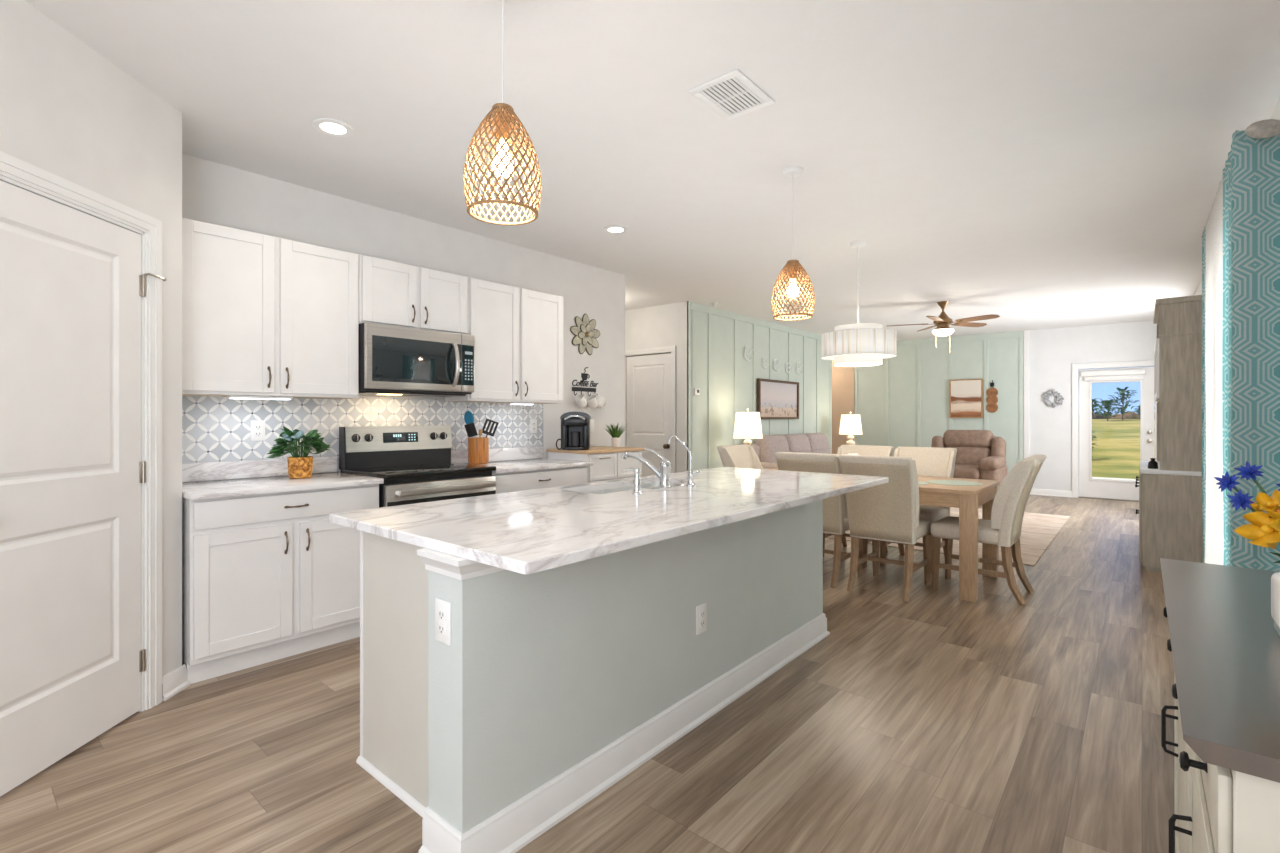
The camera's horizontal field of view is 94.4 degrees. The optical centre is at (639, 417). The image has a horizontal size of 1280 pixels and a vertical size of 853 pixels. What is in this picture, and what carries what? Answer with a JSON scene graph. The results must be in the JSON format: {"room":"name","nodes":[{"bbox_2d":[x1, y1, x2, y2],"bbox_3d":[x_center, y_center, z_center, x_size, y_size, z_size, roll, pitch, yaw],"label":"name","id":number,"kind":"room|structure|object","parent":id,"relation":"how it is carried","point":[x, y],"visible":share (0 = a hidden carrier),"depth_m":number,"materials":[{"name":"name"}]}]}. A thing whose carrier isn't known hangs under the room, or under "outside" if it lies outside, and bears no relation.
{"room":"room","nodes":[
{"label":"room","id":0,"kind":"room"},
{"bbox_2d":[0,0,181,676],"bbox_3d":[-2.166,-0.085,1.912,0.110,2.700,1.750,0,0,-3],"label":"wall","id":1,"kind":"structure","parent":0,"point":[67,111],"depth_m":2.42,"materials":[{"name":"paint"}]},
{"bbox_2d":[0,151,161,711],"bbox_3d":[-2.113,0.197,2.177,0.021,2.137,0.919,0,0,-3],"label":"trim","id":2,"kind":"structure","parent":1,"relation":"attached to","point":[13,168],"depth_m":2.58,"materials":[{"name":"wood"}]},
{"bbox_2d":[0,180,165,795],"bbox_3d":[-2.110,0.234,2.213,0.104,2.037,0.817,0,0,-3],"label":"door","id":3,"kind":"structure","parent":1,"relation":"in","point":[72,284],"depth_m":2.20,"materials":[{"name":"white wood"}]},
{"bbox_2d":[162,664,189,700],"bbox_3d":[-2.136,1.215,2.725,0.028,0.100,0.152,0,0,-3],"label":"baseboard","id":4,"kind":"structure","parent":1,"relation":"attached to","point":[175,681],"depth_m":2.72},
{"bbox_2d":[182,153,624,457],"bbox_3d":[-1.576,-0.085,4.391,0.120,2.700,4.267,0,0,40],"label":"wall","id":5,"kind":"structure","parent":0,"point":[212,192],"depth_m":4.41,"materials":[{"name":"paint"}]},
{"bbox_2d":[250,420,264,440],"bbox_3d":[-2.247,0.077,3.487,0.008,0.120,0.076,0,0,40],"label":"wall outlet","id":6,"kind":"object","parent":5,"relation":"attached to","point":[257,427],"visible":1,"depth_m":3.48,"materials":[{"name":"plastic"}]},
{"bbox_2d":[182,217,358,398],"bbox_3d":[-2.115,-0.560,3.375,0.352,0.885,0.909,0,0,40],"label":"upper cabinet","id":7,"kind":"object","parent":5,"relation":"attached to","point":[263,315],"visible":0.99,"depth_m":3.23,"materials":[{"name":"white wood"}]},
{"bbox_2d":[227,395,292,399],"bbox_3d":[-2.100,-0.110,3.284,0.070,0.017,0.300,0,0,40],"label":"light","id":8,"kind":"object","parent":7,"relation":"attached to","point":[229,396],"visible":1,"depth_m":3.25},
{"bbox_2d":[182,396,542,472],"bbox_3d":[-1.698,0.115,4.148,0.008,0.500,2.647,0,0,40],"label":"backsplash","id":9,"kind":"structure","parent":5,"relation":"attached to","point":[214,428],"depth_m":3.77,"materials":[{"name":"white tile"}]},
{"bbox_2d":[359,254,467,334],"bbox_3d":[-1.572,-0.790,4.017,0.352,0.425,0.766,0,0,40],"label":"upper cabinet","id":10,"kind":"object","parent":5,"relation":"attached to","point":[392,293],"visible":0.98,"depth_m":3.88,"materials":[{"name":"white wood"}]},
{"bbox_2d":[359,322,473,396],"bbox_3d":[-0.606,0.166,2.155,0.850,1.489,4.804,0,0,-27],"label":"microwave","id":11,"kind":"object","parent":5,"relation":"attached to","point":[393,360],"visible":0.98,"depth_m":3.83,"materials":[{"name":"metal"}]},
{"bbox_2d":[445,277,562,403],"bbox_3d":[-1.029,-0.560,4.658,0.352,0.885,0.909,0,0,40],"label":"upper cabinet","id":12,"kind":"object","parent":5,"relation":"attached to","point":[517,332],"visible":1,"depth_m":4.51,"materials":[{"name":"white wood"}]},
{"bbox_2d":[530,419,536,432],"bbox_3d":[-0.909,0.075,5.067,0.008,0.120,0.076,0,0,40],"label":"wall outlet","id":13,"kind":"object","parent":5,"relation":"attached to","point":[533,422],"visible":1,"depth_m":5.06,"materials":[{"name":"plastic"}]},
{"bbox_2d":[570,314,599,354],"bbox_3d":[-0.499,-0.780,5.539,0.033,0.385,0.390,0,0,40],"label":"flower","id":14,"kind":"object","parent":5,"relation":"attached to","point":[585,333],"visible":1,"depth_m":5.53,"materials":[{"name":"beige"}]},
{"bbox_2d":[572,367,597,395],"bbox_3d":[-0.498,-0.336,5.540,0.039,0.273,0.343,0,0,40],"label":"coffee sign","id":15,"kind":"object","parent":5,"relation":"attached to","point":[584,375],"visible":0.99,"depth_m":5.54,"materials":[{"name":"black metal"}]},
{"bbox_2d":[574,393,586,407],"bbox_3d":[-0.539,-0.158,5.433,0.099,0.141,0.137,0,0,37],"label":"coffee mug","id":16,"kind":"object","parent":15,"relation":"hanging from","point":[580,400],"visible":1,"depth_m":5.41,"materials":[{"name":"white ceramic"}]},
{"bbox_2d":[586,394,597,408],"bbox_3d":[-0.449,-0.153,5.537,0.117,0.138,0.117,0,0,-5],"label":"coffee mug","id":17,"kind":"object","parent":15,"relation":"hanging from","point":[592,402],"visible":0.98,"depth_m":5.52,"materials":[{"name":"white ceramic"}]},
{"bbox_2d":[556,411,590,449],"bbox_3d":[-0.572,0.112,5.080,0.289,0.326,0.274,0,0,-2],"label":"coffee maker","id":18,"kind":"object","parent":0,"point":[575,426],"visible":0.99,"depth_m":4.98,"materials":[{"name":"black plastic"}]},
{"bbox_2d":[0,495,1173,852],"bbox_3d":[0.896,1.305,5.400,6.790,0.080,14.040,0,0,40],"label":"floor","id":19,"kind":"structure","parent":0,"point":[936,721],"depth_m":2.23,"materials":[{"name":"wood"}]},
{"bbox_2d":[182,484,378,683],"bbox_3d":[-2.011,0.824,3.281,0.631,0.882,0.900,0,0,40],"label":"base cabinet","id":20,"kind":"object","parent":19,"relation":"on","point":[266,578],"visible":0.89,"depth_m":3.00,"materials":[{"name":"white wood"}]},
{"bbox_2d":[182,456,383,499],"bbox_3d":[-2.013,0.315,3.276,0.636,0.132,0.910,0,0,40],"label":"countertop","id":21,"kind":"structure","parent":20,"relation":"on","point":[204,480],"depth_m":3.30,"materials":[{"name":"stone"}]},
{"bbox_2d":[267,426,330,478],"bbox_3d":[-1.976,0.200,3.449,0.284,0.301,0.336,0,0,40],"label":"potted plant","id":22,"kind":"object","parent":21,"relation":"on","point":[299,466],"visible":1,"depth_m":3.41,"materials":[{"name":"green plant"}]},
{"bbox_2d":[339,426,495,507],"bbox_3d":[-1.432,0.662,3.893,0.693,1.206,0.768,0,0,40],"label":"range","id":23,"kind":"object","parent":19,"relation":"on","point":[414,463],"visible":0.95,"depth_m":3.85,"materials":[{"name":"silver metal"}]},
{"bbox_2d":[341,462,495,479],"bbox_3d":[-1.447,0.344,3.905,0.605,0.031,0.768,0,0,40],"label":"cooktop","id":24,"kind":"object","parent":23,"relation":"in","point":[392,470],"depth_m":3.80,"materials":[{"name":"black glass"}]},
{"bbox_2d":[492,466,586,493],"bbox_3d":[-0.922,0.824,4.567,0.631,0.882,0.910,0,0,40],"label":"base cabinet","id":25,"kind":"object","parent":19,"relation":"on","point":[547,478],"visible":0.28,"depth_m":4.35,"materials":[{"name":"white wood"}]},
{"bbox_2d":[451,446,593,473],"bbox_3d":[-0.912,0.315,4.576,0.636,0.132,0.933,0,0,40],"label":"countertop","id":26,"kind":"structure","parent":25,"relation":"on","point":[518,459],"depth_m":4.63,"materials":[{"name":"stone"}]},
{"bbox_2d":[468,437,488,463],"bbox_3d":[-1.225,0.252,4.496,0.152,0.198,0.152,0,0,40],"label":"utensil crock","id":27,"kind":"object","parent":26,"relation":"on","point":[478,448],"visible":0.97,"depth_m":4.43,"materials":[{"name":"brown wood"}]},
{"bbox_2d":[464,411,473,437],"bbox_3d":[-1.273,0.138,4.463,0.091,0.376,0.035,0,0,-40],"label":"serving spoon","id":28,"kind":"object","parent":27,"relation":"in","point":[468,417],"visible":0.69,"depth_m":4.45,"materials":[{"name":"blue plastic"}]},
{"bbox_2d":[464,423,477,437],"bbox_3d":[-1.239,0.182,4.443,0.060,0.291,0.169,0,0,23],"label":"spatula","id":29,"kind":"object","parent":27,"relation":"in","point":[470,428],"visible":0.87,"depth_m":4.40,"materials":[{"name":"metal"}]},
{"bbox_2d":[482,418,498,437],"bbox_3d":[-1.173,0.167,4.537,0.186,0.321,0.056,0,0,-39],"label":"slotted turner","id":30,"kind":"object","parent":27,"relation":"in","point":[487,420],"visible":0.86,"depth_m":4.55,"materials":[{"name":"black plastic"}]},
{"bbox_2d":[356,499,829,852],"bbox_3d":[0.004,0.823,2.778,0.816,0.884,2.467,0,0,40],"label":"kitchen island","id":31,"kind":"object","parent":19,"relation":"on","point":[551,687],"visible":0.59,"depth_m":2.01,"materials":[{"name":"grey paint"}]},
{"bbox_2d":[435,598,450,645],"bbox_3d":[-0.559,0.578,1.680,0.076,0.120,0.008,0,0,40],"label":"wall outlet","id":32,"kind":"object","parent":31,"relation":"attached to","point":[442,608],"visible":1,"depth_m":1.67,"materials":[{"name":"plastic"}]},
{"bbox_2d":[329,467,888,573],"bbox_3d":[0.165,0.366,2.831,1.133,0.030,2.700,0,0,40],"label":"island countertop","id":33,"kind":"structure","parent":31,"relation":"on","point":[535,530],"depth_m":2.14,"materials":[{"name":"stone"}]},
{"bbox_2d":[584,483,659,493],"bbox_3d":[-0.047,0.467,3.086,0.320,0.172,0.780,0,0,40],"label":"sink","id":34,"kind":"object","parent":33,"relation":"in","point":[619,489],"visible":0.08,"depth_m":3.24,"materials":[{"name":"metal"}]},
{"bbox_2d":[624,468,641,494],"bbox_3d":[-0.029,0.291,2.734,0.090,0.119,0.048,0,0,40],"label":"soap dispenser","id":35,"kind":"object","parent":33,"relation":"on","point":[637,481],"visible":1,"depth_m":2.71,"materials":[{"name":"silver metal"}]},
{"bbox_2d":[621,448,683,489],"bbox_3d":[0.048,0.252,3.058,0.277,0.197,0.250,0,0,40],"label":"kitchen faucet","id":36,"kind":"object","parent":33,"relation":"on","point":[663,474],"visible":1,"depth_m":2.99,"materials":[{"name":"silver metal"}]},
{"bbox_2d":[668,435,700,486],"bbox_3d":[0.226,0.220,3.058,0.174,0.262,0.048,0,0,29],"label":"filter faucet","id":37,"kind":"object","parent":33,"relation":"on","point":[690,479],"visible":1,"depth_m":3.03,"materials":[{"name":"silver metal"}]},
{"bbox_2d":[696,603,706,634],"bbox_3d":[0.260,0.848,2.499,0.008,0.120,0.076,0,0,40],"label":"wall outlet","id":38,"kind":"object","parent":31,"relation":"attached to","point":[701,610],"visible":1,"depth_m":2.49,"materials":[{"name":"plastic"}]},
{"bbox_2d":[546,446,644,482],"bbox_3d":[-0.381,0.770,5.275,0.537,0.990,0.720,0,0,40],"label":"base cabinet","id":39,"kind":"object","parent":19,"relation":"on","point":[608,465],"visible":0.28,"depth_m":5.06,"materials":[{"name":"white wood"}]},
{"bbox_2d":[604,423,626,446],"bbox_3d":[-0.219,0.158,5.533,0.246,0.234,0.241,0,0,-2],"label":"potted grass","id":40,"kind":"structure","parent":39,"relation":"on","point":[615,433],"depth_m":5.50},
{"bbox_2d":[717,444,762,468],"bbox_3d":[1.136,0.772,5.616,0.667,1.005,0.500,0,0,40],"label":"dining chair","id":41,"kind":"object","parent":19,"relation":"on","point":[740,455],"visible":0.2,"depth_m":5.73,"materials":[{"name":"beige fabric"}]},
{"bbox_2d":[750,433,830,467],"bbox_3d":[2.548,0.757,8.829,0.960,1.016,2.670,0,0,40],"label":"sofa","id":42,"kind":"object","parent":19,"relation":"on","point":[765,448],"visible":0.2,"depth_m":8.58,"materials":[{"name":"beige fabric"}]},
{"bbox_2d":[754,435,788,462],"bbox_3d":[1.890,0.506,8.439,0.314,0.515,0.715,0,0,40],"label":"cushion","id":43,"kind":"object","parent":42,"relation":"on","point":[769,445],"depth_m":8.19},
{"bbox_2d":[783,434,810,452],"bbox_3d":[2.357,0.506,8.991,0.314,0.515,0.715,0,0,40],"label":"cushion","id":44,"kind":"object","parent":42,"relation":"on","point":[799,443],"depth_m":8.85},
{"bbox_2d":[805,433,830,453],"bbox_3d":[2.824,0.506,9.543,0.314,0.515,0.715,0,0,40],"label":"cushion","id":45,"kind":"object","parent":42,"relation":"on","point":[819,443],"depth_m":9.40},
{"bbox_2d":[775,452,862,587],"bbox_3d":[1.448,0.772,4.721,0.500,1.005,0.667,0,0,40],"label":"dining chair","id":46,"kind":"object","parent":19,"relation":"on","point":[835,511],"visible":0.46,"depth_m":4.47,"materials":[{"name":"beige fabric"}]},
{"bbox_2d":[823,445,893,563],"bbox_3d":[1.999,0.772,5.503,0.500,1.005,0.667,0,0,40],"label":"dining chair","id":47,"kind":"object","parent":19,"relation":"on","point":[870,450],"visible":0.2,"depth_m":5.62,"materials":[{"name":"beige fabric"}]},
{"bbox_2d":[768,467,998,601],"bbox_3d":[1.841,0.884,5.021,1.942,0.762,0.891,0,0,40],"label":"dining table","id":48,"kind":"object","parent":19,"relation":"on","point":[967,499],"visible":0.46,"depth_m":4.14,"materials":[{"name":"brown wood"}]},
{"bbox_2d":[927,480,982,485],"bbox_3d":[2.410,0.500,4.550,0.380,0.005,0.380,0,0,40],"label":"placemat","id":49,"kind":"object","parent":48,"relation":"on","point":[941,482],"visible":1,"depth_m":4.54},
{"bbox_2d":[838,455,930,601],"bbox_3d":[1.833,0.772,4.381,0.500,1.005,0.667,0,0,40],"label":"dining chair","id":50,"kind":"object","parent":19,"relation":"on","point":[889,511],"visible":0.94,"depth_m":4.20,"materials":[{"name":"beige fabric"}]},
{"bbox_2d":[879,446,956,573],"bbox_3d":[2.407,0.772,5.157,0.500,1.005,0.667,0,0,40],"label":"dining chair","id":51,"kind":"object","parent":19,"relation":"on","point":[930,461],"visible":0.38,"depth_m":5.21,"materials":[{"name":"beige fabric"}]},
{"bbox_2d":[826,507,1069,565],"bbox_3d":[3.480,1.260,7.090,2.450,0.008,3.280,0,0,40],"label":"area rug","id":52,"kind":"object","parent":19,"relation":"on","point":[1038,531],"visible":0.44,"depth_m":6.26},
{"bbox_2d":[931,430,1007,486],"bbox_3d":[5.005,0.715,9.162,1.100,1.039,1.052,0,0,40],"label":"recliner","id":53,"kind":"object","parent":19,"relation":"on","point":[981,454],"visible":0.53,"depth_m":9.14,"materials":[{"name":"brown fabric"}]},
{"bbox_2d":[953,464,979,478],"bbox_3d":[4.903,0.830,9.050,0.610,0.190,0.750,0,0,40],"label":"seat cushion","id":54,"kind":"object","parent":53,"relation":"on","point":[967,471],"depth_m":8.70,"materials":[{"name":"brown fabric"}]},
{"bbox_2d":[945,447,990,464],"bbox_3d":[5.166,0.642,9.360,0.670,0.368,0.266,0,0,40],"label":"lumbar cushion","id":55,"kind":"object","parent":53,"relation":"on","point":[965,455],"depth_m":9.24,"materials":[{"name":"brown fabric"}]},
{"bbox_2d":[931,455,1045,605],"bbox_3d":[2.522,0.772,4.305,0.667,1.005,0.500,0,0,40],"label":"dining chair","id":56,"kind":"object","parent":19,"relation":"on","point":[1004,527],"visible":0.94,"depth_m":4.09,"materials":[{"name":"beige fabric"}]},
{"bbox_2d":[1135,295,1202,571],"bbox_3d":[4.742,0.147,5.288,0.496,2.235,1.324,0,0,40],"label":"tall cabinet","id":57,"kind":"object","parent":19,"relation":"on","point":[1170,495],"visible":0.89,"depth_m":4.79,"materials":[{"name":"grey wood"}]},
{"bbox_2d":[1140,461,1201,475],"bbox_3d":[4.755,0.448,5.277,0.462,0.035,1.312,0,0,40],"label":"countertop","id":58,"kind":"structure","parent":57,"relation":"on","point":[1144,469],"depth_m":4.84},
{"bbox_2d":[1160,558,1279,852],"bbox_3d":[1.200,0.825,1.038,0.419,0.880,1.187,0,0,40],"label":"buffet","id":59,"kind":"object","parent":19,"relation":"on","point":[1224,642],"visible":1,"depth_m":0.89,"materials":[{"name":"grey wood"}]},
{"bbox_2d":[1271,572,1279,636],"bbox_3d":[1.162,0.331,1.001,0.124,0.108,0.110,0,0,40],"label":"ceramic vase","id":60,"kind":"object","parent":59,"relation":"on","point":[1275,579],"visible":1,"depth_m":1.04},
{"bbox_2d":[1214,471,1260,511],"bbox_3d":[1.103,0.188,1.048,0.127,0.182,0.029,0,0,40],"label":"cornflower","id":61,"kind":"object","parent":60,"relation":"in","point":[1226,481],"visible":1,"depth_m":1.08,"materials":[{"name":"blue plant"}]},
{"bbox_2d":[1227,490,1255,511],"bbox_3d":[1.096,0.203,1.025,0.116,0.153,0.026,0,0,30],"label":"cornflower","id":62,"kind":"object","parent":60,"relation":"in","point":[1239,500],"visible":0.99,"depth_m":1.05,"materials":[{"name":"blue plant"}]},
{"bbox_2d":[1234,461,1267,494],"bbox_3d":[1.126,0.179,1.051,0.025,0.200,0.104,0,0,-44],"label":"cornflower","id":63,"kind":"object","parent":60,"relation":"in","point":[1248,471],"visible":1,"depth_m":1.07,"materials":[{"name":"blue plant"}]},
{"bbox_2d":[1234,508,1279,548],"bbox_3d":[1.098,0.216,1.012,0.112,0.126,0.069,0,0,1],"label":"lily","id":64,"kind":"object","parent":60,"relation":"in","point":[1264,530],"visible":1,"depth_m":1.02,"materials":[{"name":"yellow plant"}]},
{"bbox_2d":[1261,525,1272,533],"bbox_3d":[1.069,0.191,1.011,0.015,0.015,0.015,0,0,40],"label":"flower","id":65,"kind":"object","parent":64,"relation":"on","point":[1265,529],"depth_m":1.01,"materials":[{"name":"yellow plant"}]},
{"bbox_2d":[1250,489,1279,512],"bbox_3d":[1.108,0.202,1.017,0.091,0.154,0.047,0,0,40],"label":"lily","id":66,"kind":"object","parent":60,"relation":"in","point":[1272,503],"visible":0.91,"depth_m":1.04,"materials":[{"name":"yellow plant"}]},
{"bbox_3d":[1.398,0.965,7.687,0.460,0.600,0.460,0,0,40],"label":"end table","id":67,"kind":"object","parent":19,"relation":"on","visible":0},
{"bbox_2d":[733,409,762,445],"bbox_3d":[1.398,0.275,7.687,0.379,0.781,0.379,0,0,40],"label":"table lamp","id":68,"kind":"object","parent":67,"relation":"on","point":[747,426],"visible":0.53,"depth_m":7.54,"materials":[{"name":"fabric"}]},
{"bbox_3d":[3.600,0.975,10.133,0.460,0.580,0.460,0,0,40],"label":"end table","id":69,"kind":"object","parent":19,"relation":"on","visible":0},
{"bbox_2d":[839,412,861,444],"bbox_3d":[3.600,0.295,10.133,0.379,0.781,0.379,0,0,40],"label":"table lamp","id":70,"kind":"object","parent":69,"relation":"on","point":[850,425],"visible":0.72,"depth_m":10.00,"materials":[{"name":"fabric"}]},
{"bbox_2d":[611,437,620,446],"bbox_3d":[-0.225,0.231,5.523,0.088,0.088,0.088,0,0,40],"label":"pot","id":71,"kind":"object","parent":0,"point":[615,440],"depth_m":5.49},
{"bbox_2d":[25,0,1279,340],"bbox_3d":[0.896,-1.485,5.400,6.790,0.100,14.040,0,0,40],"label":"ceiling","id":72,"kind":"structure","parent":0,"point":[1031,164],"depth_m":2.92,"materials":[{"name":"paint"}]},
{"bbox_2d":[312,118,353,136],"bbox_3d":[-1.516,-1.429,2.930,0.184,0.011,0.184,0,0,40],"label":"recessed light","id":73,"kind":"object","parent":72,"relation":"in","point":[328,126],"visible":1,"depth_m":2.92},
{"bbox_2d":[463,0,541,225],"bbox_3d":[-0.452,-1.052,1.955,0.252,0.767,0.252,0,0,27],"label":"pendant lamp","id":74,"kind":"object","parent":72,"relation":"hanging from","point":[504,117],"visible":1,"depth_m":1.91,"materials":[{"name":"wicker"}]},
{"bbox_2d":[492,103,512,141],"bbox_3d":[-0.452,-0.969,1.955,0.075,0.110,0.075,0,0,40],"label":"socket","id":75,"kind":"object","parent":74,"relation":"attached to","point":[500,109],"depth_m":1.93,"materials":[{"name":"wicker"}]},
{"bbox_2d":[604,225,627,233],"bbox_3d":[-0.183,-1.429,4.514,0.184,0.011,0.184,0,0,40],"label":"recessed light","id":76,"kind":"object","parent":72,"relation":"in","point":[615,229],"visible":1,"depth_m":4.51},
{"bbox_2d":[688,69,774,119],"bbox_3d":[0.412,-1.430,2.645,0.250,0.009,0.330,0,0,40],"label":"ceiling vent","id":77,"kind":"object","parent":72,"relation":"in","point":[732,95],"visible":1,"depth_m":2.63,"materials":[{"name":"metal"}]},
{"bbox_2d":[771,166,814,320],"bbox_3d":[0.886,-1.006,3.438,0.246,0.858,0.246,0,0,40],"label":"pendant lamp","id":78,"kind":"object","parent":72,"relation":"hanging from","point":[795,269],"visible":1,"depth_m":3.40,"materials":[{"name":"wicker"}]},
{"bbox_2d":[788,260,797,279],"bbox_3d":[0.886,-0.856,3.438,0.073,0.110,0.073,0,0,40],"label":"socket","id":79,"kind":"object","parent":78,"relation":"attached to","point":[791,263],"depth_m":3.41,"materials":[{"name":"wicker"}]},
{"bbox_2d":[821,241,896,366],"bbox_3d":[1.796,-0.935,4.880,0.582,1.000,0.582,0,0,40],"label":"drum chandelier","id":80,"kind":"object","parent":72,"relation":"hanging from","point":[858,344],"visible":1,"depth_m":4.70,"materials":[{"name":"fabric"}]},
{"bbox_2d":[823,354,894,358],"bbox_3d":[1.796,-0.504,4.880,0.568,0.003,0.568,0,0,40],"label":"diffuser","id":81,"kind":"object","parent":80,"relation":"attached to","point":[825,356],"depth_m":4.75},
{"bbox_2d":[887,301,999,352],"bbox_3d":[3.741,-1.115,7.331,1.264,0.640,1.217,0,0,40],"label":"ceiling fan","id":82,"kind":"object","parent":72,"relation":"hanging from","point":[942,321],"visible":1,"depth_m":7.31,"materials":[{"name":"wood"}]},
{"bbox_2d":[625,301,687,472],"bbox_3d":[-0.081,-0.085,7.937,1.820,2.700,0.110,0,0,40],"label":"wall","id":83,"kind":"structure","parent":0,"point":[665,325],"depth_m":7.44,"materials":[{"name":"paint"}]},
{"bbox_2d":[627,353,670,476],"bbox_3d":[0.097,0.221,7.702,0.763,2.064,0.111,0,0,40],"label":"door","id":84,"kind":"structure","parent":83,"relation":"in","point":[648,376],"depth_m":7.71,"materials":[{"name":"white wood"}]},
{"bbox_2d":[625,346,675,472],"bbox_3d":[0.096,0.185,7.701,0.915,2.160,0.021,0,0,40],"label":"trim","id":85,"kind":"structure","parent":83,"relation":"attached to","point":[672,349],"depth_m":7.43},
{"bbox_2d":[687,301,829,470],"bbox_3d":[1.968,-0.085,9.041,0.120,2.700,4.436,0,0,40],"label":"wall","id":86,"kind":"structure","parent":0,"point":[722,328],"depth_m":8.22,"materials":[{"name":"green paint"}]},
{"bbox_2d":[688,301,831,470],"bbox_3d":[2.025,-0.135,9.004,0.016,2.600,4.420,0,0,40],"label":"trim","id":87,"kind":"structure","parent":86,"relation":"attached to","point":[691,305],"depth_m":8.18,"materials":[{"name":"green paint"}]},
{"bbox_2d":[757,378,798,418],"bbox_3d":[2.132,-0.270,9.083,0.044,0.594,1.300,0,0,40],"label":"framed picture","id":88,"kind":"object","parent":86,"relation":"attached to","point":[776,399],"visible":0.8,"depth_m":9.05,"materials":[{"name":"paper"}]},
{"bbox_2d":[832,321,1156,496],"bbox_3d":[5.412,-0.085,10.673,6.670,2.700,0.154,0,0,40],"label":"wall","id":89,"kind":"structure","parent":0,"point":[1003,354],"depth_m":10.03,"materials":[{"name":"green paint"}]},
{"bbox_2d":[855,331,1023,460],"bbox_3d":[5.280,-0.135,10.718,2.810,2.600,0.016,0,0,40],"label":"trim","id":90,"kind":"structure","parent":89,"relation":"attached to","point":[1020,334],"depth_m":10.50,"materials":[{"name":"green paint"}]},
{"bbox_2d":[950,379,982,417],"bbox_3d":[5.686,-0.330,10.342,0.515,0.675,0.034,0,0,40],"label":"framed print","id":91,"kind":"object","parent":89,"relation":"attached to","point":[966,395],"visible":1,"depth_m":10.33,"materials":[{"name":"paper"}]},
{"bbox_2d":[1024,330,1028,457],"bbox_3d":[6.377,-0.085,9.785,0.070,2.700,0.022,0,0,40],"label":"trim","id":92,"kind":"structure","parent":89,"relation":"attached to","point":[1026,333],"depth_m":9.78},
{"bbox_2d":[1030,488,1071,496],"bbox_3d":[6.622,1.215,9.575,0.575,0.100,0.028,0,0,40],"label":"baseboard","id":93,"kind":"structure","parent":89,"relation":"attached to","point":[1046,492],"depth_m":9.56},
{"bbox_2d":[1042,389,1063,407],"bbox_3d":[6.643,-0.305,9.542,0.295,0.307,0.050,0,0,40],"label":"wreath","id":94,"kind":"object","parent":89,"relation":"attached to","point":[1046,395],"visible":1,"depth_m":9.53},
{"bbox_2d":[1078,496,1138,501],"bbox_3d":[7.296,1.256,9.094,0.915,0.018,0.130,0,0,40],"label":"trim","id":95,"kind":"structure","parent":89,"relation":"attached to","point":[1079,496],"depth_m":9.11,"materials":[{"name":"wood"}]},
{"bbox_2d":[1072,360,1156,497],"bbox_3d":[7.254,0.210,9.044,1.075,2.110,0.021,0,0,40],"label":"trim","id":96,"kind":"structure","parent":89,"relation":"attached to","point":[1075,367],"depth_m":9.35,"materials":[{"name":"wood"}]},
{"bbox_2d":[1079,367,1154,499],"bbox_3d":[7.272,0.245,9.066,0.899,2.000,0.125,0,0,40],"label":"door","id":97,"kind":"structure","parent":89,"relation":"in","point":[1089,486],"depth_m":9.11,"materials":[{"name":"white wood"}]},
{"bbox_2d":[1195,97,1279,294],"bbox_3d":[3.449,-0.085,3.238,0.140,2.700,14.000,0,0,40],"label":"wall","id":98,"kind":"structure","parent":0,"point":[1276,113],"depth_m":2.75,"materials":[{"name":"paint"}]},
{"bbox_2d":[1245,119,1279,138],"bbox_3d":[3.065,-1.120,3.017,0.160,0.072,1.955,0,0,40],"label":"curtain rod","id":99,"kind":"object","parent":98,"relation":"attached to","point":[1268,128],"visible":0.5,"depth_m":2.29,"materials":[{"name":"silver metal"}]},
{"bbox_2d":[1202,227,1205,562],"bbox_3d":[3.495,0.047,3.617,0.091,2.406,0.282,0,0,40],"label":"patterned curtain","id":100,"kind":"object","parent":99,"relation":"hanging from","point":[1204,230],"visible":0.18,"depth_m":3.66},
{"bbox_2d":[1205,178,1223,564],"bbox_3d":[3.077,0.050,3.119,0.100,2.391,0.982,0,0,40],"label":"sheer curtain","id":101,"kind":"object","parent":99,"relation":"hanging from","point":[1214,534],"visible":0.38,"depth_m":3.13,"materials":[{"name":"fabric"}]},
{"bbox_2d":[1222,130,1279,571],"bbox_3d":[2.615,0.047,2.519,0.183,2.406,0.496,0,0,40],"label":"patterned curtain","id":102,"kind":"object","parent":99,"relation":"hanging from","point":[1251,172],"visible":0.67,"depth_m":2.35,"materials":[{"name":"fabric"}]},
{"label":"outside","id":103,"kind":"structure","parent":0,"visible":0},
{"bbox_2d":[1092,419,1139,478],"bbox_3d":[17.445,0.745,20.607,80.000,1.360,30.000,0,0,40],"label":"ground","id":104,"kind":"structure","parent":103,"point":[1117,452],"depth_m":17.32,"materials":[{"name":"green plant"}]},
{"bbox_2d":[1092,398,1103,418],"bbox_3d":[24.303,-0.474,31.800,0.943,1.120,0.998,0,0,40],"label":"young tree","id":105,"kind":"object","parent":104,"relation":"on","point":[1095,404],"visible":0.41,"depth_m":31.71,"materials":[{"name":"green plant"}]},
{"bbox_2d":[1095,398,1120,420],"bbox_3d":[22.312,-0.369,28.297,1.043,1.092,0.967,0,0,40],"label":"young tree","id":106,"kind":"object","parent":104,"relation":"on","point":[1107,404],"visible":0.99,"depth_m":28.21,"materials":[{"name":"green plant"}]},
{"bbox_2d":[1093,412,1139,418],"bbox_3d":[24.322,-0.005,33.137,23.295,0.681,1.260,0,0,40],"label":"undergrowth","id":107,"kind":"object","parent":104,"relation":"on","point":[1129,415],"visible":0.03,"depth_m":31.54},
{"bbox_2d":[1108,387,1138,419],"bbox_3d":[23.382,-0.663,28.741,1.206,1.619,1.252,0,0,-24],"label":"young tree","id":108,"kind":"object","parent":104,"relation":"on","point":[1121,391],"visible":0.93,"depth_m":28.63,"materials":[{"name":"green plant"}]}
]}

